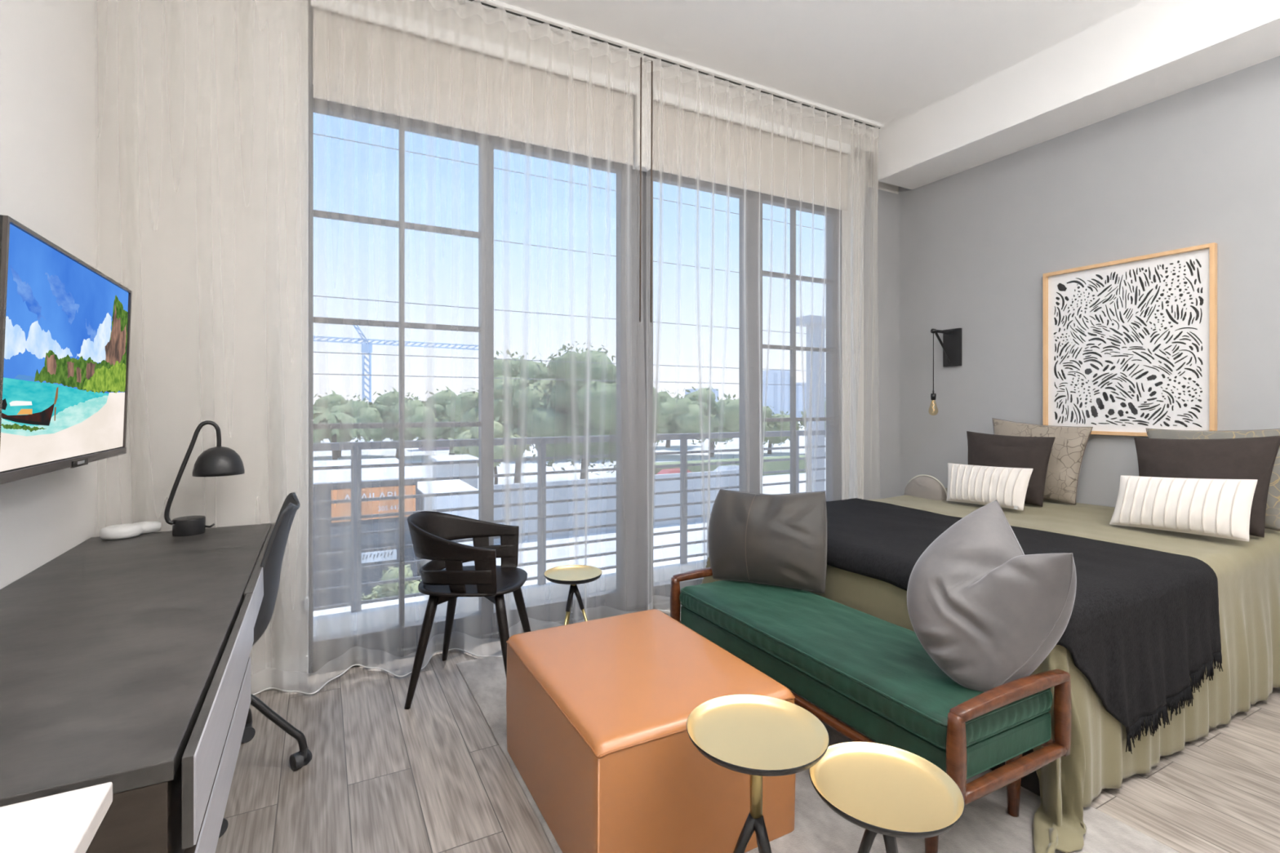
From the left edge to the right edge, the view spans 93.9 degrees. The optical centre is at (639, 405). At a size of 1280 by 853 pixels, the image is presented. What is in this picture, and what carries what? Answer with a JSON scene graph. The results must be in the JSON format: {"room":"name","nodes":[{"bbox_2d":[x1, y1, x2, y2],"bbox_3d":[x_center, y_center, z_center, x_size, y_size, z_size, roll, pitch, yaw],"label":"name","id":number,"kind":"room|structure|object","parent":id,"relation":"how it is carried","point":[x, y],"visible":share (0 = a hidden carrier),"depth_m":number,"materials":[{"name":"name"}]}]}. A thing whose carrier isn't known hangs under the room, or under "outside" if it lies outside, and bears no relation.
{"room":"studio apartment","nodes":[
{"label":"studio apartment","id":0,"kind":"room"},
{"bbox_2d":[0,0,99,589],"bbox_3d":[-0.691,-0.393,-0.505,0.150,3.285,6.960,0,0,-28],"label":"wall","id":1,"kind":"structure","parent":0,"point":[50,49],"depth_m":1.93,"materials":[{"name":"white paint"}]},
{"bbox_2d":[0,214,132,484],"bbox_3d":[-1.670,-0.118,1.677,0.175,0.584,0.964,0,0,-28],"label":"television","id":2,"kind":"object","parent":1,"relation":"attached to","point":[65,324],"visible":1,"depth_m":1.56,"materials":[{"name":"black"}]},
{"bbox_2d":[313,580,668,637],"bbox_3d":[-0.133,1.508,4.283,8.200,0.205,0.959,0,0,-28],"label":"trim","id":3,"kind":"structure","parent":0,"point":[665,580],"depth_m":3.98,"materials":[{"name":"metal"}]},
{"bbox_2d":[313,555,706,636],"bbox_3d":[-0.314,1.353,4.622,8.200,0.103,0.190,0,0,-28],"label":"curb","id":4,"kind":"object","parent":3,"relation":"on","point":[373,615],"visible":0.13,"depth_m":4.03,"materials":[{"name":"white concrete"}]},
{"bbox_2d":[313,430,825,612],"bbox_3d":[-0.301,0.767,4.598,8.200,1.070,0.054,0,0,-28],"label":"balcony railing","id":5,"kind":"object","parent":4,"relation":"on","point":[356,447],"visible":0.39,"depth_m":4.33,"materials":[{"name":"grey metal"}]},
{"bbox_2d":[99,0,898,673],"bbox_3d":[-0.076,-0.393,3.621,4.822,3.285,0.260,0,0,-28],"label":"wall","id":6,"kind":"structure","parent":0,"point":[202,104],"depth_m":2.57,"materials":[{"name":"white paint"}]},
{"bbox_2d":[250,655,307,693],"bbox_3d":[-1.819,1.190,2.535,0.722,0.120,0.014,0,0,-28],"label":"baseboard","id":7,"kind":"structure","parent":6,"relation":"attached to","point":[261,674],"depth_m":2.63,"materials":[{"name":"white"}]},
{"bbox_2d":[303,0,638,610],"bbox_3d":[-0.772,-0.477,3.110,1.702,2.795,0.057,0,0,-28],"label":"roller shade","id":8,"kind":"object","parent":6,"relation":"attached to","point":[366,69],"visible":1,"depth_m":3.03,"materials":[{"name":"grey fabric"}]},
{"bbox_2d":[308,83,637,664],"bbox_3d":[-0.798,-0.145,3.236,1.740,2.730,0.070,0,0,-28],"label":"window","id":9,"kind":"structure","parent":6,"relation":"attached to","point":[484,620],"depth_m":3.18,"materials":[{"name":"grey metal"}]},
{"bbox_2d":[637,168,841,605],"bbox_3d":[0.724,-0.145,4.049,1.708,2.730,0.070,0,0,-28],"label":"window","id":10,"kind":"structure","parent":6,"relation":"attached to","point":[750,379],"depth_m":4.03,"materials":[{"name":"grey metal"}]},
{"bbox_2d":[652,88,850,211],"bbox_3d":[0.799,-1.645,3.949,1.650,0.460,0.057,0,0,-28],"label":"roller shade","id":11,"kind":"object","parent":6,"relation":"attached to","point":[786,142],"visible":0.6,"depth_m":3.92,"materials":[{"name":"grey fabric"}]},
{"bbox_2d":[573,585,584,609],"bbox_3d":[-0.309,0.952,2.973,0.064,0.123,0.027,0,0,4],"label":"table leg","id":12,"kind":"object","parent":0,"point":[576,592],"depth_m":2.96,"materials":[{"name":"black metal"}]},
{"bbox_2d":[733,812,755,852],"bbox_3d":[0.243,1.011,1.389,0.071,0.124,0.027,0,0,-6],"label":"table leg","id":13,"kind":"object","parent":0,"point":[748,828],"depth_m":1.38,"materials":[{"name":"black metal"}]},
{"bbox_2d":[215,608,1279,852],"bbox_3d":[1.538,1.325,0.600,5.122,0.150,7.110,0,0,-28],"label":"floor","id":14,"kind":"structure","parent":0,"point":[433,775],"depth_m":2.00,"materials":[{"name":"grey wood"}]},
{"bbox_2d":[0,782,112,852],"bbox_3d":[-0.359,0.790,-0.315,0.608,0.920,1.583,0,0,-28],"label":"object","id":15,"kind":"structure","parent":14,"relation":"on","point":[67,822],"depth_m":0.48,"materials":[{"name":"white"}]},
{"bbox_2d":[0,522,275,852],"bbox_3d":[-1.360,0.875,1.563,0.612,0.750,1.932,0,0,-28],"label":"desk","id":16,"kind":"object","parent":14,"relation":"on","point":[122,664],"visible":0.89,"depth_m":1.13,"materials":[{"name":"laminate"}]},
{"bbox_2d":[99,523,142,539],"bbox_3d":[-1.972,0.479,2.274,0.124,0.042,0.124,0,0,-28],"label":"decorative piece","id":17,"kind":"object","parent":16,"relation":"on","point":[119,531],"visible":1,"depth_m":2.24,"materials":[{"name":"white ceramic"}]},
{"bbox_2d":[133,520,160,533],"bbox_3d":[-1.955,0.481,2.362,0.100,0.037,0.100,0,0,-28],"label":"decorative piece","id":18,"kind":"object","parent":16,"relation":"on","point":[149,526],"visible":0.74,"depth_m":2.35,"materials":[{"name":"white ceramic"}]},
{"bbox_2d":[164,420,244,536],"bbox_3d":[-1.712,0.279,2.362,0.253,0.441,0.171,0,0,-28],"label":"desk lamp","id":19,"kind":"object","parent":16,"relation":"on","point":[219,460],"visible":1,"depth_m":2.32,"materials":[{"name":"black metal"}]},
{"bbox_2d":[204,523,215,528],"bbox_3d":[-1.694,0.473,2.358,0.033,0.017,0.008,0,0,-21],"label":"switch","id":20,"kind":"object","parent":19,"relation":"attached to","point":[213,524],"depth_m":2.36,"materials":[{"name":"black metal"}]},
{"bbox_2d":[218,492,312,837],"bbox_3d":[-1.410,0.784,1.952,0.594,0.930,0.606,0,0,-28],"label":"desk chair","id":21,"kind":"object","parent":14,"relation":"on","point":[272,561],"visible":0.35,"depth_m":1.96,"materials":[{"name":"grey plastic"}]},
{"bbox_2d":[404,511,530,709],"bbox_3d":[-0.770,0.871,2.705,0.520,0.764,0.492,0,0,0],"label":"armchair","id":22,"kind":"object","parent":14,"relation":"on","point":[432,533],"visible":0.98,"depth_m":2.54,"materials":[{"name":"black wood"}]},
{"bbox_2d":[308,599,681,675],"bbox_3d":[-0.042,1.230,3.634,3.450,0.040,0.130,0,0,-28],"label":"trim","id":23,"kind":"structure","parent":14,"relation":"on","point":[401,652],"depth_m":3.15,"materials":[{"name":"grey"}]},
{"bbox_2d":[543,564,602,625],"bbox_3d":[-0.332,1.034,2.974,0.288,0.409,0.288,0,0,-28],"label":"side table","id":24,"kind":"object","parent":14,"relation":"on","point":[572,575],"visible":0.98,"depth_m":2.97,"materials":[{"name":"gold metal"}]},
{"bbox_2d":[565,585,574,611],"bbox_3d":[-0.344,0.952,2.955,0.058,0.123,0.045,0,0,-28],"label":"table leg","id":25,"kind":"object","parent":24,"relation":"attached to","point":[571,590],"depth_m":2.94,"materials":[{"name":"black metal"}]},
{"bbox_2d":[543,564,602,584],"bbox_3d":[-0.332,0.841,2.974,0.288,0.023,0.288,0,0,-28],"label":"table top","id":26,"kind":"object","parent":24,"relation":"on","point":[567,574],"depth_m":2.99,"materials":[{"name":"gold metal"}]},
{"bbox_2d":[456,618,1179,852],"bbox_3d":[0.369,1.241,2.161,1.535,0.010,2.465,0,0,-28],"label":"rug","id":27,"kind":"object","parent":14,"relation":"on","point":[985,825],"visible":0.09,"depth_m":1.76,"materials":[{"name":"white carpet"}]},
{"bbox_2d":[506,608,795,852],"bbox_3d":[-0.015,1.026,1.952,0.640,0.421,0.821,0,0,-28],"label":"ottoman","id":28,"kind":"object","parent":27,"relation":"on","point":[598,710],"visible":0.89,"depth_m":1.67,"materials":[{"name":"orange leather"}]},
{"bbox_2d":[507,608,792,755],"bbox_3d":[-0.015,0.834,1.952,0.632,0.038,0.813,0,0,-28],"label":"cushion","id":29,"kind":"object","parent":28,"relation":"on","point":[628,684],"depth_m":1.81,"materials":[{"name":"orange leather"}]},
{"bbox_2d":[686,694,829,852],"bbox_3d":[0.271,0.994,1.391,0.325,0.489,0.325,0,0,-28],"label":"side table","id":30,"kind":"object","parent":27,"relation":"on","point":[757,736],"visible":1,"depth_m":1.38,"materials":[{"name":"gold metal"}]},
{"bbox_2d":[686,694,829,776],"bbox_3d":[0.271,0.761,1.391,0.325,0.023,0.325,0,0,-28],"label":"table top","id":31,"kind":"object","parent":30,"relation":"on","point":[754,735],"depth_m":1.39,"materials":[{"name":"gold metal"}]},
{"bbox_2d":[670,567,1071,852],"bbox_3d":[0.678,0.989,2.174,0.515,0.494,1.367,0,0,-28],"label":"bench","id":32,"kind":"object","parent":27,"relation":"on","point":[874,675],"visible":0.84,"depth_m":1.79,"materials":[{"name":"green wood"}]},
{"bbox_2d":[707,489,826,593],"bbox_3d":[0.554,0.586,2.652,0.532,0.404,0.230,0,0,21],"label":"throw pillow","id":33,"kind":"object","parent":32,"relation":"on","point":[779,540],"visible":1,"depth_m":2.58,"materials":[{"name":"grey fabric"}]},
{"bbox_2d":[906,499,1076,692],"bbox_3d":[0.994,0.555,1.731,0.382,0.514,0.311,0,0,-9],"label":"throw pillow","id":34,"kind":"object","parent":32,"relation":"on","point":[987,612],"visible":0.98,"depth_m":1.66,"materials":[{"name":"grey fabric"}]},
{"bbox_2d":[808,742,964,852],"bbox_3d":[0.537,1.034,1.319,0.316,0.408,0.316,0,0,-28],"label":"side table","id":35,"kind":"object","parent":27,"relation":"on","point":[891,792],"visible":0.96,"depth_m":1.31,"materials":[{"name":"gold metal"}]},
{"bbox_2d":[700,488,1279,852],"bbox_3d":[1.605,0.917,2.959,2.457,0.666,2.024,0,0,-28],"label":"bed","id":36,"kind":"object","parent":14,"relation":"on","point":[1247,573],"visible":0.33,"depth_m":2.37,"materials":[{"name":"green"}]},
{"bbox_2d":[903,474,946,500],"bbox_3d":[1.906,0.538,3.988,0.110,0.156,0.325,0,0,-28],"label":"round cushion","id":37,"kind":"object","parent":36,"relation":"on","point":[923,486],"visible":0.91,"depth_m":3.94,"materials":[{"name":"grey fabric"}]},
{"bbox_2d":[946,462,1033,510],"bbox_3d":[2.051,0.476,3.583,0.141,0.242,0.527,0,0,-26],"label":"lumbar pillow","id":38,"kind":"object","parent":36,"relation":"on","point":[966,483],"visible":0.99,"depth_m":3.52,"materials":[{"name":"white fabric"}]},
{"bbox_2d":[966,431,1055,506],"bbox_3d":[2.251,0.380,3.702,0.166,0.424,0.543,0,0,-28],"label":"pillow","id":39,"kind":"object","parent":36,"relation":"on","point":[984,449],"visible":0.58,"depth_m":3.60,"materials":[{"name":"brown fabric"}]},
{"bbox_2d":[826,497,1222,754],"bbox_3d":[1.309,0.858,2.836,1.105,0.539,1.884,0,0,-28],"label":"throw blanket","id":40,"kind":"object","parent":36,"relation":"on","point":[1142,622],"visible":0.66,"depth_m":2.15,"materials":[{"name":"black fabric"}]},
{"bbox_2d":[991,417,1093,505],"bbox_3d":[2.455,0.334,3.720,0.162,0.500,0.593,0,0,-28],"label":"pillow","id":41,"kind":"object","parent":36,"relation":"on","point":[1069,444],"visible":0.58,"depth_m":3.56,"materials":[{"name":"beige fabric"}]},
{"bbox_2d":[1109,475,1257,542],"bbox_3d":[2.510,0.458,2.792,0.150,0.276,0.514,0,0,-28],"label":"lumbar pillow","id":42,"kind":"object","parent":36,"relation":"on","point":[1215,508],"visible":1,"depth_m":2.73,"materials":[{"name":"white fabric"}]},
{"bbox_2d":[1133,435,1279,537],"bbox_3d":[2.691,0.363,2.882,0.169,0.458,0.553,0,0,-28],"label":"pillow","id":43,"kind":"object","parent":36,"relation":"on","point":[1247,458],"visible":0.59,"depth_m":2.80,"materials":[{"name":"brown fabric"}]},
{"bbox_2d":[1146,428,1279,531],"bbox_3d":[2.853,0.340,2.974,0.158,0.483,0.593,0,0,-28],"label":"pillow","id":44,"kind":"object","parent":36,"relation":"on","point":[1272,513],"visible":0.25,"depth_m":2.84,"materials":[{"name":"beige fabric"}]},
{"bbox_2d":[449,0,1145,131],"bbox_3d":[1.538,-2.110,0.600,5.122,0.150,7.110,0,0,-28],"label":"ceiling","id":45,"kind":"structure","parent":0,"point":[886,62],"depth_m":3.30,"materials":[{"name":"white paint"}]},
{"bbox_2d":[459,0,884,129],"bbox_3d":[-0.173,-2.023,3.326,4.372,0.024,0.060,0,0,-28],"label":"track","id":46,"kind":"object","parent":45,"relation":"attached to","point":[512,11],"visible":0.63,"depth_m":3.48,"materials":[{"name":"white metal"}]},
{"bbox_2d":[252,0,641,695],"bbox_3d":[-1.055,-0.376,2.887,2.379,3.234,0.266,0,0,-28],"label":"sheer curtain","id":47,"kind":"object","parent":46,"relation":"hanging from","point":[389,663],"visible":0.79,"depth_m":3.05,"materials":[{"name":"white fabric"}]},
{"bbox_2d":[646,58,878,612],"bbox_3d":[0.867,-0.376,3.907,1.924,3.234,0.265,0,0,-28],"label":"sheer curtain","id":48,"kind":"object","parent":46,"relation":"hanging from","point":[854,448],"visible":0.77,"depth_m":3.83,"materials":[{"name":"white fabric"}]},
{"bbox_2d":[863,186,899,499],"bbox_3d":[1.884,-0.212,4.656,0.390,2.925,0.010,0,0,-28],"label":"wall","id":49,"kind":"structure","parent":0,"point":[883,464],"depth_m":4.65,"materials":[{"name":"grey paint"}]},
{"bbox_2d":[898,55,1279,506],"bbox_3d":[3.695,-0.393,1.837,0.150,3.285,6.960,0,0,-28],"label":"wall","id":50,"kind":"structure","parent":0,"point":[1198,165],"depth_m":3.57,"materials":[{"name":"grey paint"}]},
{"bbox_2d":[928,328,961,411],"bbox_3d":[2.162,-0.242,4.280,0.252,0.625,0.135,0,0,-28],"label":"wall sconce","id":51,"kind":"object","parent":50,"relation":"attached to","point":[951,344],"visible":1,"depth_m":4.30,"materials":[{"name":"black metal"}]},
{"bbox_2d":[930,389,936,399],"bbox_3d":[2.078,-0.077,4.236,0.036,0.076,0.036,0,0,-28],"label":"socket","id":52,"kind":"object","parent":51,"relation":"attached to","point":[933,396],"depth_m":4.22,"materials":[{"name":"black metal"}]},
{"bbox_2d":[876,0,1279,189],"bbox_3d":[3.516,-1.855,1.594,0.395,0.360,6.700,0,0,-28],"label":"beam","id":53,"kind":"structure","parent":50,"relation":"attached to","point":[1151,51],"depth_m":3.30,"materials":[{"name":"white paint"}]},
{"bbox_2d":[1043,242,1217,436],"bbox_3d":[2.745,-0.330,3.413,0.035,1.000,0.820,0,0,-28],"label":"framed print","id":54,"kind":"object","parent":50,"relation":"attached to","point":[1130,344],"visible":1,"depth_m":3.36,"materials":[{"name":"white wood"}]},
{"label":"outside","id":55,"kind":"structure","parent":0,"visible":0},
{"bbox_2d":[313,133,823,230],"bbox_3d":[11.991,-4.806,20.005,80.000,0.088,0.015,0,0,-28],"label":"cable","id":56,"kind":"object","parent":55,"point":[313,133],"visible":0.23,"depth_m":12.23,"materials":[{"name":"grey plastic"}]},
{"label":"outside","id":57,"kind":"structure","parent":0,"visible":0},
{"bbox_2d":[424,231,823,284],"bbox_3d":[11.991,-3.351,20.005,80.000,0.088,0.015,0,0,-28],"label":"cable","id":58,"kind":"object","parent":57,"point":[424,231],"visible":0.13,"depth_m":13.17,"materials":[{"name":"grey plastic"}]},
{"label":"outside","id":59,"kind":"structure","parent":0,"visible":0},
{"bbox_2d":[313,295,825,335],"bbox_3d":[11.991,-1.951,20.005,80.000,0.088,0.015,0,0,-28],"label":"cable","id":60,"kind":"object","parent":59,"point":[313,295],"visible":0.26,"depth_m":12.21,"materials":[{"name":"grey plastic"}]},
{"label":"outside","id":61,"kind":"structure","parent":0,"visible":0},
{"bbox_2d":[313,351,806,371],"bbox_3d":[11.991,-0.961,20.005,80.000,0.088,0.015,0,0,-28],"label":"cable","id":62,"kind":"object","parent":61,"point":[313,352],"visible":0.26,"depth_m":12.20,"materials":[{"name":"grey plastic"}]},
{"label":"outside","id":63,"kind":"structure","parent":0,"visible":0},
{"bbox_2d":[313,373,825,386],"bbox_3d":[11.991,-0.576,20.005,80.000,0.088,0.015,0,0,-28],"label":"cable","id":64,"kind":"object","parent":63,"point":[313,373],"visible":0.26,"depth_m":12.22,"materials":[{"name":"grey plastic"}]},
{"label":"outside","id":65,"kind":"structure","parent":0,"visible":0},
{"bbox_2d":[795,315,825,491],"bbox_3d":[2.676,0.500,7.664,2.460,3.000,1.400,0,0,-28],"label":"building","id":66,"kind":"structure","parent":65,"point":[806,320],"depth_m":6.69,"materials":[{"name":"grey"}]},
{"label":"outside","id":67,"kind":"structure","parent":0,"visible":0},
{"bbox_2d":[313,422,825,577],"bbox_3d":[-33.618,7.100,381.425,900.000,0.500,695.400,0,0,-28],"label":"ground","id":68,"kind":"structure","parent":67,"point":[411,455],"depth_m":56.62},
{"bbox_2d":[313,388,360,457],"bbox_3d":[-39.479,2.281,78.001,14.582,9.203,10.318,0,0,-28],"label":"tree","id":69,"kind":"object","parent":68,"relation":"on","point":[333,402],"visible":0.12,"depth_m":76.86,"materials":[{"name":"green plant"}]},
{"bbox_2d":[313,408,369,460],"bbox_3d":[-15.079,3.520,29.288,3.576,6.690,3.258,0,0,-28],"label":"palm tree","id":70,"kind":"object","parent":68,"relation":"on","point":[340,416],"visible":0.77,"depth_m":28.71,"materials":[{"name":"green plant"}]},
{"bbox_2d":[313,457,423,607],"bbox_3d":[-13.987,4.550,19.455,12.050,4.600,7.900,0,0,-28],"label":"warehouse","id":71,"kind":"structure","parent":68,"relation":"on","point":[329,476],"depth_m":18.18,"materials":[{"name":"grey concrete"}]},
{"bbox_2d":[331,484,415,522],"bbox_3d":[-8.115,2.990,18.297,2.360,0.960,0.065,0,0,-28],"label":"banner","id":72,"kind":"object","parent":71,"relation":"attached to","point":[376,507],"visible":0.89,"depth_m":18.30,"materials":[{"name":"orange"}]},
{"bbox_2d":[342,386,426,457],"bbox_3d":[-31.412,2.103,77.748,15.150,9.561,10.720,0,0,-28],"label":"tree","id":73,"kind":"object","parent":68,"relation":"on","point":[378,411],"visible":0.43,"depth_m":75.14,"materials":[{"name":"green plant"}]},
{"bbox_2d":[361,564,421,600],"bbox_3d":[-6.510,5.365,15.947,2.457,2.486,1.871,0,0,-28],"label":"shrub","id":74,"kind":"object","parent":68,"relation":"on","point":[386,590],"visible":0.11,"depth_m":15.77,"materials":[{"name":"green plant"}]},
{"bbox_2d":[313,324,478,402],"bbox_3d":[-61.966,-7.286,151.694,42.776,28.489,11.226,0,0,-28],"label":"tower crane","id":75,"kind":"object","parent":68,"relation":"on","point":[366,348],"visible":0.8,"depth_m":149.64,"materials":[{"name":"blue"}]},
{"bbox_2d":[386,386,466,454],"bbox_3d":[-24.232,2.023,77.036,15.405,9.722,10.900,0,0,-28],"label":"tree","id":76,"kind":"object","parent":68,"relation":"on","point":[442,401],"visible":0.35,"depth_m":74.26,"materials":[{"name":"green plant"}]},
{"bbox_2d":[417,438,449,450],"bbox_3d":[-31.148,3.525,93.897,6.900,6.650,3.400,0,0,-28],"label":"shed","id":77,"kind":"object","parent":68,"relation":"on","point":[424,448],"visible":0.11,"depth_m":92.31,"materials":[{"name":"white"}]},
{"bbox_2d":[417,479,478,581],"bbox_3d":[-7.049,4.919,21.800,1.900,3.839,5.900,0,0,-28],"label":"box truck","id":78,"kind":"object","parent":68,"relation":"on","point":[457,485],"visible":0.05,"depth_m":21.13,"materials":[{"name":"white painted metal"}]},
{"bbox_2d":[432,454,478,488],"bbox_3d":[-9.647,4.775,31.125,2.100,4.150,3.400,0,0,-28],"label":"shed","id":79,"kind":"object","parent":68,"relation":"on","point":[456,469],"visible":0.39,"depth_m":30.02,"materials":[{"name":"grey"}]},
{"bbox_2d":[446,415,532,484],"bbox_3d":[-9.255,3.660,36.484,4.242,6.408,4.286,0,0,27],"label":"tree","id":80,"kind":"object","parent":68,"relation":"on","point":[499,430],"visible":0.27,"depth_m":35.88,"materials":[{"name":"green plant"}]},
{"bbox_2d":[450,350,555,483],"bbox_3d":[-7.957,1.565,40.278,7.983,10.603,7.505,0,0,41],"label":"tree","id":81,"kind":"object","parent":68,"relation":"on","point":[465,405],"visible":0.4,"depth_m":38.77,"materials":[{"name":"green plant"}]},
{"bbox_2d":[515,341,663,479],"bbox_3d":[-3.544,1.339,39.894,9.862,11.061,10.589,0,0,14],"label":"tree","id":82,"kind":"object","parent":68,"relation":"on","point":[555,420],"visible":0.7,"depth_m":36.70,"materials":[{"name":"green plant"}]},
{"bbox_2d":[493,469,738,543],"bbox_3d":[-0.337,5.400,33.432,17.100,2.900,0.300,0,0,-28],"label":"wall","id":83,"kind":"structure","parent":68,"relation":"on","point":[531,495],"depth_m":32.12,"materials":[{"name":"grey"}]},
{"bbox_2d":[653,396,679,447],"bbox_3d":[0.764,2.106,79.058,15.141,9.556,10.713,0,0,-28],"label":"tree","id":84,"kind":"object","parent":68,"relation":"on","point":[663,427],"visible":0.23,"depth_m":75.61,"materials":[{"name":"green plant"}]},
{"bbox_2d":[657,387,682,447],"bbox_3d":[4.766,1.865,97.030,15.910,10.041,11.258,0,0,-28],"label":"tree","id":85,"kind":"object","parent":68,"relation":"on","point":[664,394],"visible":0.02,"depth_m":97.11,"materials":[{"name":"green plant"}]},
{"bbox_2d":[657,467,691,474],"bbox_3d":[3.093,6.156,51.531,4.300,1.372,1.920,0,0,-28],"label":"car","id":86,"kind":"object","parent":68,"relation":"on","point":[677,470],"visible":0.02,"depth_m":51.06,"materials":[{"name":"red"}]},
{"bbox_2d":[662,385,738,457],"bbox_3d":[9.717,1.833,79.263,16.013,10.106,11.330,0,0,-28],"label":"tree","id":87,"kind":"object","parent":68,"relation":"on","point":[724,414],"visible":0.67,"depth_m":76.19,"materials":[{"name":"green plant"}]},
{"bbox_2d":[684,388,718,402],"bbox_3d":[41.964,-2.200,406.535,15.000,18.100,18.300,0,0,-28],"label":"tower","id":88,"kind":"structure","parent":68,"relation":"on","point":[715,391],"depth_m":401.45,"materials":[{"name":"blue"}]},
{"bbox_2d":[713,464,738,471],"bbox_3d":[8.386,6.156,54.357,4.300,1.372,1.920,0,0,-28],"label":"car","id":89,"kind":"object","parent":68,"relation":"on","point":[734,466],"visible":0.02,"depth_m":53.83,"materials":[{"name":"silver metal"}]},
{"bbox_2d":[654,454,805,475],"bbox_3d":[8.296,6.050,57.710,21.000,1.600,2.000,0,0,-28],"label":"hedge","id":90,"kind":"object","parent":68,"relation":"on","point":[774,465],"visible":0.14,"depth_m":58.62,"materials":[{"name":"green plant"}]},
{"bbox_2d":[762,369,790,415],"bbox_3d":[55.359,-3.950,257.247,12.000,21.600,18.300,0,0,-28],"label":"tower","id":91,"kind":"structure","parent":68,"relation":"on","point":[778,397],"depth_m":248.84,"materials":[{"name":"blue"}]},
{"bbox_2d":[762,405,800,453],"bbox_3d":[18.478,3.170,84.140,11.744,7.412,8.310,0,0,-28],"label":"tree","id":92,"kind":"object","parent":68,"relation":"on","point":[784,425],"visible":0.34,"depth_m":82.60,"materials":[{"name":"green plant"}]},
{"bbox_2d":[795,382,825,422],"bbox_3d":[69.914,-1.450,265.019,19.000,16.600,18.300,0,0,-28],"label":"tower","id":93,"kind":"structure","parent":68,"relation":"on","point":[799,393],"depth_m":253.62,"materials":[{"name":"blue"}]},
{"bbox_2d":[800,400,825,440],"bbox_3d":[29.213,2.517,85.240,13.830,8.728,9.786,0,0,-28],"label":"tree","id":94,"kind":"object","parent":68,"relation":"on","point":[802,423],"visible":0.02,"depth_m":84.00,"materials":[{"name":"green plant"}]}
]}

